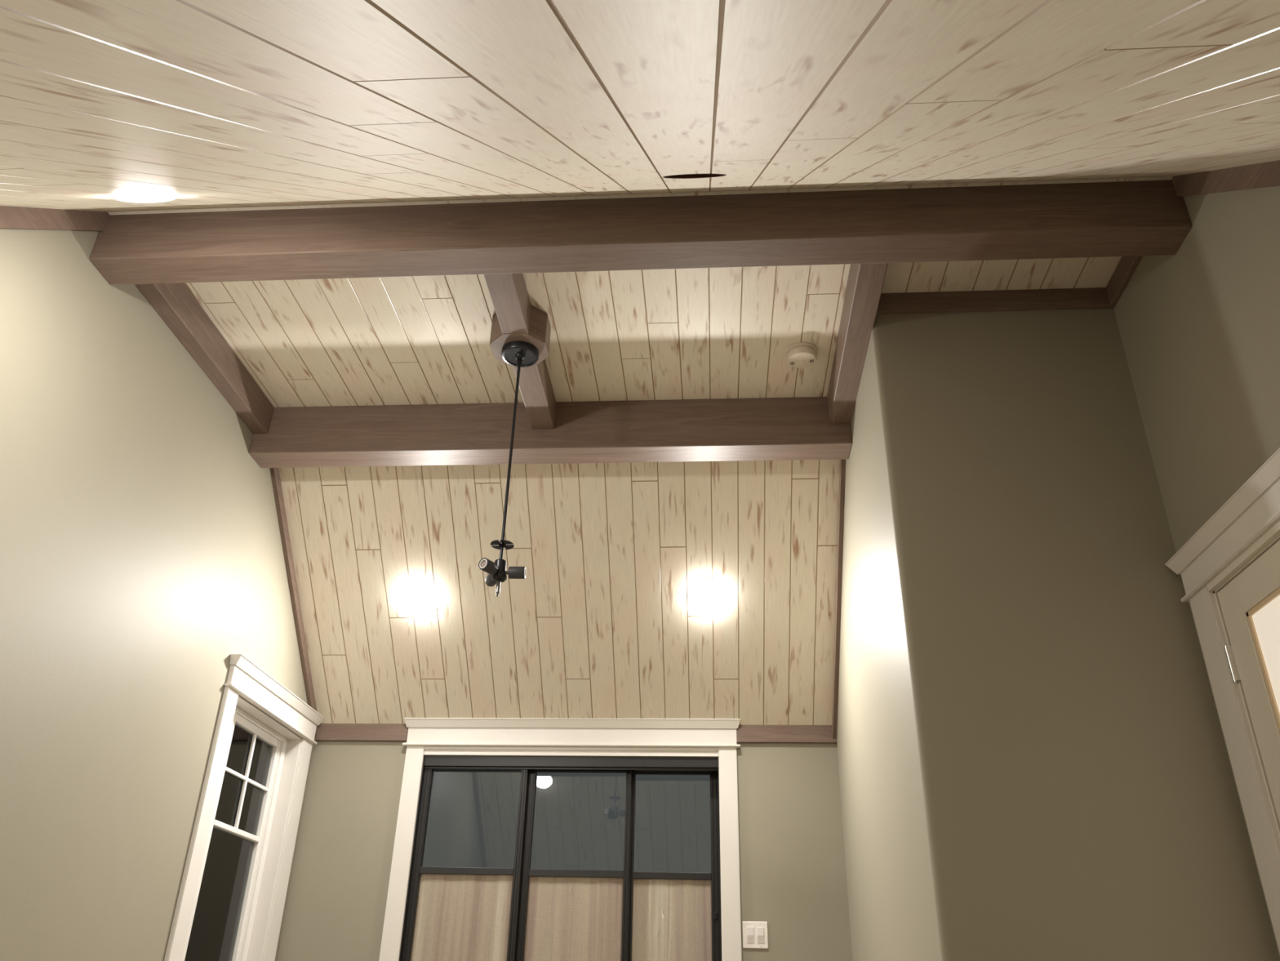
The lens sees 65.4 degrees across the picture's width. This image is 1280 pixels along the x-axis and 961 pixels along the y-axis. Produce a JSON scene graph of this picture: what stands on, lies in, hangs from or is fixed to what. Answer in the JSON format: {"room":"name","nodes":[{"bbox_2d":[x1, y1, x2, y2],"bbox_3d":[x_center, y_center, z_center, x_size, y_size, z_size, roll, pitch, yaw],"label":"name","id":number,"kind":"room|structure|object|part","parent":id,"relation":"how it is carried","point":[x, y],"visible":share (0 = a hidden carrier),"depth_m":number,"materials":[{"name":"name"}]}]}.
{"room":"living room","nodes":[
{"label":"living room","id":0,"kind":"room"},
{"bbox_2d":[0,228,312,960],"bbox_3d":[-1.973,0.339,2.375,0.140,3.312,5.926,-1,-28,4],"label":"wall","id":1,"kind":"structure","parent":0,"point":[141,550],"depth_m":3.43,"materials":[{"name":"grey paint"}]},
{"bbox_2d":[0,205,110,231],"bbox_3d":[-1.979,-0.389,1.280,0.020,3.002,3.312,-1,-28,4],"label":"trim","id":2,"kind":"structure","parent":1,"relation":"attached to","point":[11,217],"depth_m":3.13,"materials":[{"name":"brown wood"}]},
{"bbox_2d":[164,653,324,960],"bbox_3d":[-1.789,1.704,4.375,0.190,1.612,1.046,-1,-28,4],"label":"window","id":3,"kind":"structure","parent":1,"relation":"in","point":[230,903],"depth_m":4.55,"materials":[{"name":"white paint"}]},
{"bbox_3d":[-1.769,1.548,3.939,0.019,1.474,0.104,-1,-28,4],"label":"casing","id":4,"kind":"part","parent":3,"relation":"part of","materials":[{"name":"white paint"}]},
{"bbox_3d":[-1.834,1.781,4.380,0.004,1.339,0.486,-1,-28,4],"label":"glass pane","id":5,"kind":"part","parent":3,"relation":"part of","materials":[{"name":"glass"}]},
{"bbox_3d":[-1.826,1.787,4.384,0.035,1.408,0.553,-1,-28,4],"label":"sash frame","id":6,"kind":"part","parent":3,"relation":"part of","materials":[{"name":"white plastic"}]},
{"bbox_3d":[-1.832,1.748,4.337,0.050,1.432,0.765,-1,-28,4],"label":"frame","id":7,"kind":"part","parent":3,"relation":"part of","materials":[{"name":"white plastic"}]},
{"bbox_3d":[-1.823,1.578,4.489,0.033,0.024,0.478,-1,-28,4],"label":"meeting rail","id":8,"kind":"part","parent":3,"relation":"part of","materials":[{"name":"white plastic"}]},
{"bbox_3d":[-1.715,1.111,4.691,0.034,0.012,1.036,-1,-28,4],"label":"bead moulding","id":9,"kind":"part","parent":3,"relation":"part of","materials":[{"name":"white paint"}]},
{"bbox_3d":[-1.704,1.013,4.744,0.052,0.042,1.042,-1,-28,4],"label":"crown moulding","id":10,"kind":"part","parent":3,"relation":"part of","materials":[{"name":"white paint"}]},
{"bbox_3d":[-1.709,1.971,4.721,0.019,1.474,0.124,-1,-28,4],"label":"casing","id":11,"kind":"part","parent":3,"relation":"part of","materials":[{"name":"white paint"}]},
{"bbox_2d":[269,467,318,736],"bbox_3d":[-1.713,0.551,4.938,0.020,1.142,1.149,-1,-28,4],"label":"trim","id":12,"kind":"structure","parent":1,"relation":"attached to","point":[275,476],"depth_m":4.92,"materials":[{"name":"brown wood"}]},
{"bbox_2d":[278,459,839,724],"bbox_3d":[-0.377,0.477,4.862,2.697,1.153,1.233,-1,-28,4],"label":"ceiling","id":13,"kind":"structure","parent":0,"point":[602,622],"depth_m":4.87,"materials":[{"name":"beige wood"}]},
{"bbox_2d":[400,579,439,615],"bbox_3d":[-1.088,0.580,4.934,0.191,0.131,0.140,-1,-28,4],"label":"recessed light","id":14,"kind":"object","parent":13,"relation":"in","point":[418,597],"visible":1,"depth_m":4.92,"materials":[{"name":"white paint"}]},
{"bbox_2d":[687,577,726,613],"bbox_3d":[0.325,0.561,4.836,0.191,0.131,0.140,-1,-28,4],"label":"recessed light","id":15,"kind":"object","parent":13,"relation":"in","point":[704,595],"visible":1,"depth_m":4.82,"materials":[{"name":"white paint"}]},
{"bbox_2d":[275,740,852,960],"bbox_3d":[-0.381,2.266,4.678,2.947,2.168,0.160,-1,-28,4],"label":"wall","id":16,"kind":"structure","parent":0,"point":[793,874],"depth_m":4.83,"materials":[{"name":"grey paint"}]},
{"bbox_2d":[314,723,408,741],"bbox_3d":[-1.447,1.305,5.176,0.496,0.088,0.020,-1,-28,4],"label":"trim","id":17,"kind":"structure","parent":16,"relation":"attached to","point":[326,731],"depth_m":5.17,"materials":[{"name":"brown wood"}]},
{"bbox_2d":[378,717,742,960],"bbox_3d":[-0.373,2.234,4.660,1.730,2.208,0.202,-1,-28,4],"label":"door","id":18,"kind":"structure","parent":16,"relation":"in","point":[518,913],"depth_m":4.84,"materials":[{"name":"white paint"}]},
{"bbox_3d":[-1.172,2.276,4.632,0.091,2.074,0.019,-1,-28,4],"label":"casing","id":19,"kind":"part","parent":18,"relation":"part of","materials":[{"name":"white paint"}]},
{"bbox_3d":[-0.857,2.522,4.533,0.466,1.380,0.005,-1,-28,4],"label":"linen panel","id":20,"kind":"part","parent":18,"relation":"part of","materials":[{"name":"beige fabric"}]},
{"bbox_3d":[-0.855,2.328,4.640,0.534,1.963,0.037,-1,-28,4],"label":"panel frame","id":21,"kind":"part","parent":18,"relation":"part of","materials":[{"name":"black metal"}]},
{"bbox_3d":[-0.842,1.905,4.867,0.464,0.032,0.030,-1,-28,4],"label":"cross rail","id":22,"kind":"part","parent":18,"relation":"part of","materials":[{"name":"black metal"}]},
{"bbox_3d":[-0.355,1.375,5.064,1.503,0.044,0.024,-1,-28,4],"label":"head casing","id":23,"kind":"part","parent":18,"relation":"part of","materials":[{"name":"white paint"}]},
{"bbox_3d":[-0.357,1.344,5.064,1.724,0.012,0.034,-1,-28,4],"label":"bead moulding","id":24,"kind":"part","parent":18,"relation":"part of","materials":[{"name":"white paint"}]},
{"bbox_3d":[-0.355,1.245,5.107,1.730,0.042,0.052,-1,-28,4],"label":"crown moulding","id":25,"kind":"part","parent":18,"relation":"part of","materials":[{"name":"white paint"}]},
{"bbox_3d":[-0.329,2.341,4.640,0.536,1.963,0.037,-1,-28,4],"label":"panel frame","id":26,"kind":"part","parent":18,"relation":"part of","materials":[{"name":"black metal"}]},
{"bbox_3d":[-0.324,2.535,4.534,0.468,1.380,0.005,-1,-28,4],"label":"linen panel","id":27,"kind":"part","parent":18,"relation":"part of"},
{"bbox_3d":[-0.310,1.917,4.867,0.466,0.032,0.030,-1,-28,4],"label":"cross rail","id":28,"kind":"part","parent":18,"relation":"part of","materials":[{"name":"black metal"}]},
{"bbox_3d":[0.142,2.548,4.537,0.386,1.380,0.005,-1,-28,4],"label":"linen panel","id":29,"kind":"part","parent":18,"relation":"part of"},
{"bbox_3d":[0.157,1.930,4.870,0.384,0.032,0.030,-1,-28,4],"label":"cross rail","id":30,"kind":"part","parent":18,"relation":"part of","materials":[{"name":"black metal"}]},
{"bbox_3d":[0.156,2.353,4.642,0.450,1.963,0.037,-1,-28,4],"label":"panel frame","id":31,"kind":"part","parent":18,"relation":"part of","materials":[{"name":"black metal"}]},
{"bbox_3d":[0.418,2.255,4.522,0.090,2.074,0.019,-1,-28,4],"label":"casing","id":32,"kind":"part","parent":18,"relation":"part of","materials":[{"name":"white paint"}]},
{"bbox_2d":[742,920,768,948],"bbox_3d":[0.532,2.095,4.603,0.116,0.114,0.012,-1,-28,4],"label":"light switch","id":33,"kind":"object","parent":16,"relation":"attached to","point":[755,934],"visible":1,"depth_m":4.60,"materials":[{"name":"white plastic"}]},
{"bbox_2d":[736,724,836,742],"bbox_3d":[0.736,1.276,5.025,0.500,0.088,0.020,-1,-28,4],"label":"trim","id":34,"kind":"structure","parent":16,"relation":"attached to","point":[744,733],"depth_m":5.01,"materials":[{"name":"brown wood"}]},
{"bbox_2d":[0,0,1279,212],"bbox_3d":[-0.205,-0.456,1.165,3.576,2.914,3.305,-1,-28,4],"label":"ceiling","id":35,"kind":"structure","parent":0,"point":[211,104],"depth_m":1.18,"materials":[{"name":"beige wood"}]},
{"bbox_2d":[106,194,183,202],"bbox_3d":[-1.336,-0.767,2.695,0.191,0.126,0.143,-1,-28,4],"label":"recessed light","id":36,"kind":"object","parent":35,"relation":"in","point":[126,197],"visible":1,"depth_m":2.65,"materials":[{"name":"white paint"}]},
{"bbox_2d":[107,176,1173,214],"bbox_3d":[-0.063,-0.947,3.313,3.576,0.014,0.017,-1,-28,4],"label":"ceiling strip","id":37,"kind":"object","parent":35,"relation":"attached to","point":[1165,178],"visible":0.36,"depth_m":3.30,"materials":[{"name":"brown wood"}]},
{"bbox_2d":[663,173,726,177],"bbox_3d":[0.138,-0.830,2.537,0.170,0.186,0.192,-1,-28,4],"label":"cutout","id":38,"kind":"object","parent":35,"relation":"attached to","point":[688,175],"visible":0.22,"depth_m":2.62},
{"bbox_2d":[184,256,1121,407],"bbox_3d":[-0.014,-0.651,3.960,3.576,0.014,1.410,-1,-28,4],"label":"ceiling","id":39,"kind":"structure","parent":0,"point":[706,333],"depth_m":4.03,"materials":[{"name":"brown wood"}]},
{"bbox_2d":[134,282,274,433],"bbox_3d":[-1.762,-0.551,4.056,0.074,0.143,1.167,-1,-28,4],"label":"wooden beam","id":40,"kind":"structure","parent":39,"relation":"attached to","point":[174,303],"depth_m":4.04,"materials":[{"name":"brown wood"}]},
{"bbox_2d":[484,273,555,428],"bbox_3d":[-0.472,-0.568,3.966,0.220,0.145,1.167,-1,-28,4],"label":"wooden beam","id":41,"kind":"structure","parent":39,"relation":"attached to","point":[514,318],"depth_m":3.88,"materials":[{"name":"brown wood"}]},
{"bbox_2d":[478,341,539,596],"bbox_3d":[-0.473,-0.053,3.684,0.165,1.030,0.177,-1,-28,4],"label":"pendant lamp","id":42,"kind":"object","parent":41,"relation":"hanging from","point":[520,354],"visible":1,"depth_m":3.62,"materials":[{"name":"black metal"}]},
{"bbox_2d":[478,557,497,574],"bbox_3d":[-0.518,0.300,3.445,0.043,0.043,0.075,-15,-33,28],"label":"socket","id":43,"kind":"object","parent":42,"relation":"attached to","point":[491,567],"depth_m":3.43,"materials":[{"name":"black metal"}]},
{"bbox_2d":[484,573,496,586],"bbox_3d":[-0.515,0.343,3.525,0.043,0.043,0.075,15,-31,-24],"label":"socket","id":44,"kind":"object","parent":42,"relation":"attached to","point":[489,580],"depth_m":3.52,"materials":[{"name":"black metal"}]},
{"bbox_3d":[-0.491,0.375,3.455,0.014,0.061,0.014,-1,-28,4],"label":"stem","id":45,"kind":"part","parent":42,"relation":"part of","materials":[{"name":"metal"}]},
{"bbox_3d":[-0.481,-0.070,3.695,0.011,0.873,0.011,-1,-28,4],"label":"rod","id":46,"kind":"part","parent":42,"relation":"part of","materials":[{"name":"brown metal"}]},
{"bbox_2d":[505,566,526,578],"bbox_3d":[-0.438,0.322,3.482,0.076,0.043,0.045,-1,-28,4],"label":"socket","id":47,"kind":"object","parent":42,"relation":"attached to","point":[514,572],"depth_m":3.46,"materials":[{"name":"black metal"}]},
{"bbox_2d":[248,396,852,467],"bbox_3d":[-0.415,-0.215,4.517,2.687,0.242,0.143,-1,-28,4],"label":"wooden beam","id":48,"kind":"structure","parent":39,"relation":"attached to","point":[771,428],"depth_m":4.45,"materials":[{"name":"brown wood"}]},
{"bbox_2d":[88,179,1191,284],"bbox_3d":[-0.059,-0.845,3.342,3.576,0.252,0.136,-1,-28,4],"label":"wooden beam","id":49,"kind":"structure","parent":39,"relation":"attached to","point":[1144,217],"depth_m":3.27,"materials":[{"name":"brown wood"}]},
{"bbox_2d":[785,342,817,368],"bbox_3d":[0.668,-0.511,4.121,0.134,0.050,0.134,-1,-28,4],"label":"smoke detector","id":50,"kind":"object","parent":39,"relation":"attached to","point":[800,354],"visible":1,"depth_m":4.09,"materials":[{"name":"beige plastic"}]},
{"bbox_3d":[0.669,-0.528,4.130,0.134,0.012,0.134,-1,-28,4],"label":"plate","id":51,"kind":"part","parent":50,"relation":"part of","materials":[{"name":"beige plastic"}]},
{"bbox_2d":[826,262,888,423],"bbox_3d":[0.837,-0.586,3.876,0.098,0.143,1.167,-1,-28,4],"label":"wooden beam","id":52,"kind":"structure","parent":39,"relation":"attached to","point":[864,285],"depth_m":3.83,"materials":[{"name":"brown wood"}]},
{"bbox_2d":[836,313,987,960],"bbox_3d":[0.969,1.231,3.902,0.120,3.312,2.004,-1,-28,4],"label":"wall","id":53,"kind":"structure","parent":0,"point":[913,891],"depth_m":3.46,"materials":[{"name":"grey paint"}]},
{"bbox_2d":[831,459,845,738],"bbox_3d":[0.948,0.515,4.754,0.020,1.142,1.149,-1,-28,4],"label":"trim","id":54,"kind":"structure","parent":53,"relation":"attached to","point":[842,462],"depth_m":4.74,"materials":[{"name":"brown wood"}]},
{"bbox_2d":[903,308,1279,960],"bbox_3d":[1.408,0.772,3.031,0.890,3.312,0.100,-1,-28,4],"label":"wall","id":55,"kind":"structure","parent":0,"point":[1107,821],"depth_m":3.09,"materials":[{"name":"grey paint"}]},
{"bbox_2d":[876,287,1115,314],"bbox_3d":[1.320,-0.674,3.751,0.885,0.086,0.020,-1,-28,4],"label":"trim","id":56,"kind":"structure","parent":55,"relation":"attached to","point":[1095,298],"depth_m":3.74,"materials":[{"name":"brown wood"}]},
{"bbox_2d":[1114,186,1279,957],"bbox_3d":[1.660,-0.163,1.283,0.120,3.312,4.022,-1,-28,4],"label":"wall","id":57,"kind":"structure","parent":0,"point":[1199,324],"depth_m":3.01,"materials":[{"name":"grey paint"}]},
{"bbox_2d":[1106,255,1142,305],"bbox_3d":[1.736,-0.793,3.513,0.020,0.086,0.455,-1,-28,4],"label":"trim","id":58,"kind":"structure","parent":57,"relation":"attached to","point":[1126,266],"depth_m":3.60,"materials":[{"name":"brown wood"}]},
{"bbox_2d":[1164,447,1279,952],"bbox_3d":[1.713,0.971,2.201,0.172,2.188,1.097,-1,-28,4],"label":"door","id":59,"kind":"structure","parent":57,"relation":"in","point":[1228,569],"depth_m":2.78,"materials":[{"name":"white paint"}]},
{"bbox_3d":[1.675,0.027,2.713,0.052,0.042,1.097,-1,-28,4],"label":"crown moulding","id":60,"kind":"part","parent":59,"relation":"part of","materials":[{"name":"white paint"}]},
{"bbox_3d":[1.682,0.120,2.663,0.034,0.012,1.091,-1,-28,4],"label":"bead moulding","id":61,"kind":"part","parent":59,"relation":"part of","materials":[{"name":"white paint"}]},
{"bbox_3d":[1.699,1.248,2.576,0.019,2.055,0.125,-1,-28,4],"label":"casing","id":62,"kind":"part","parent":59,"relation":"part of","materials":[{"name":"white paint"}]},
{"bbox_3d":[1.693,1.038,2.162,0.036,2.012,0.772,-1,-28,4],"label":"frame","id":63,"kind":"part","parent":59,"relation":"part of","materials":[{"name":"paint"}]},
{"bbox_3d":[1.692,0.980,2.194,0.009,1.665,0.542,-1,-28,4],"label":"frosted pane","id":64,"kind":"part","parent":59,"relation":"part of","materials":[{"name":"white glass"}]},
{"bbox_2d":[1171,160,1279,196],"bbox_3d":[1.569,-0.437,1.034,0.020,3.002,3.312,-1,-28,4],"label":"trim","id":65,"kind":"structure","parent":57,"relation":"attached to","point":[1263,175],"depth_m":2.84,"materials":[{"name":"brown wood"}]}
]}

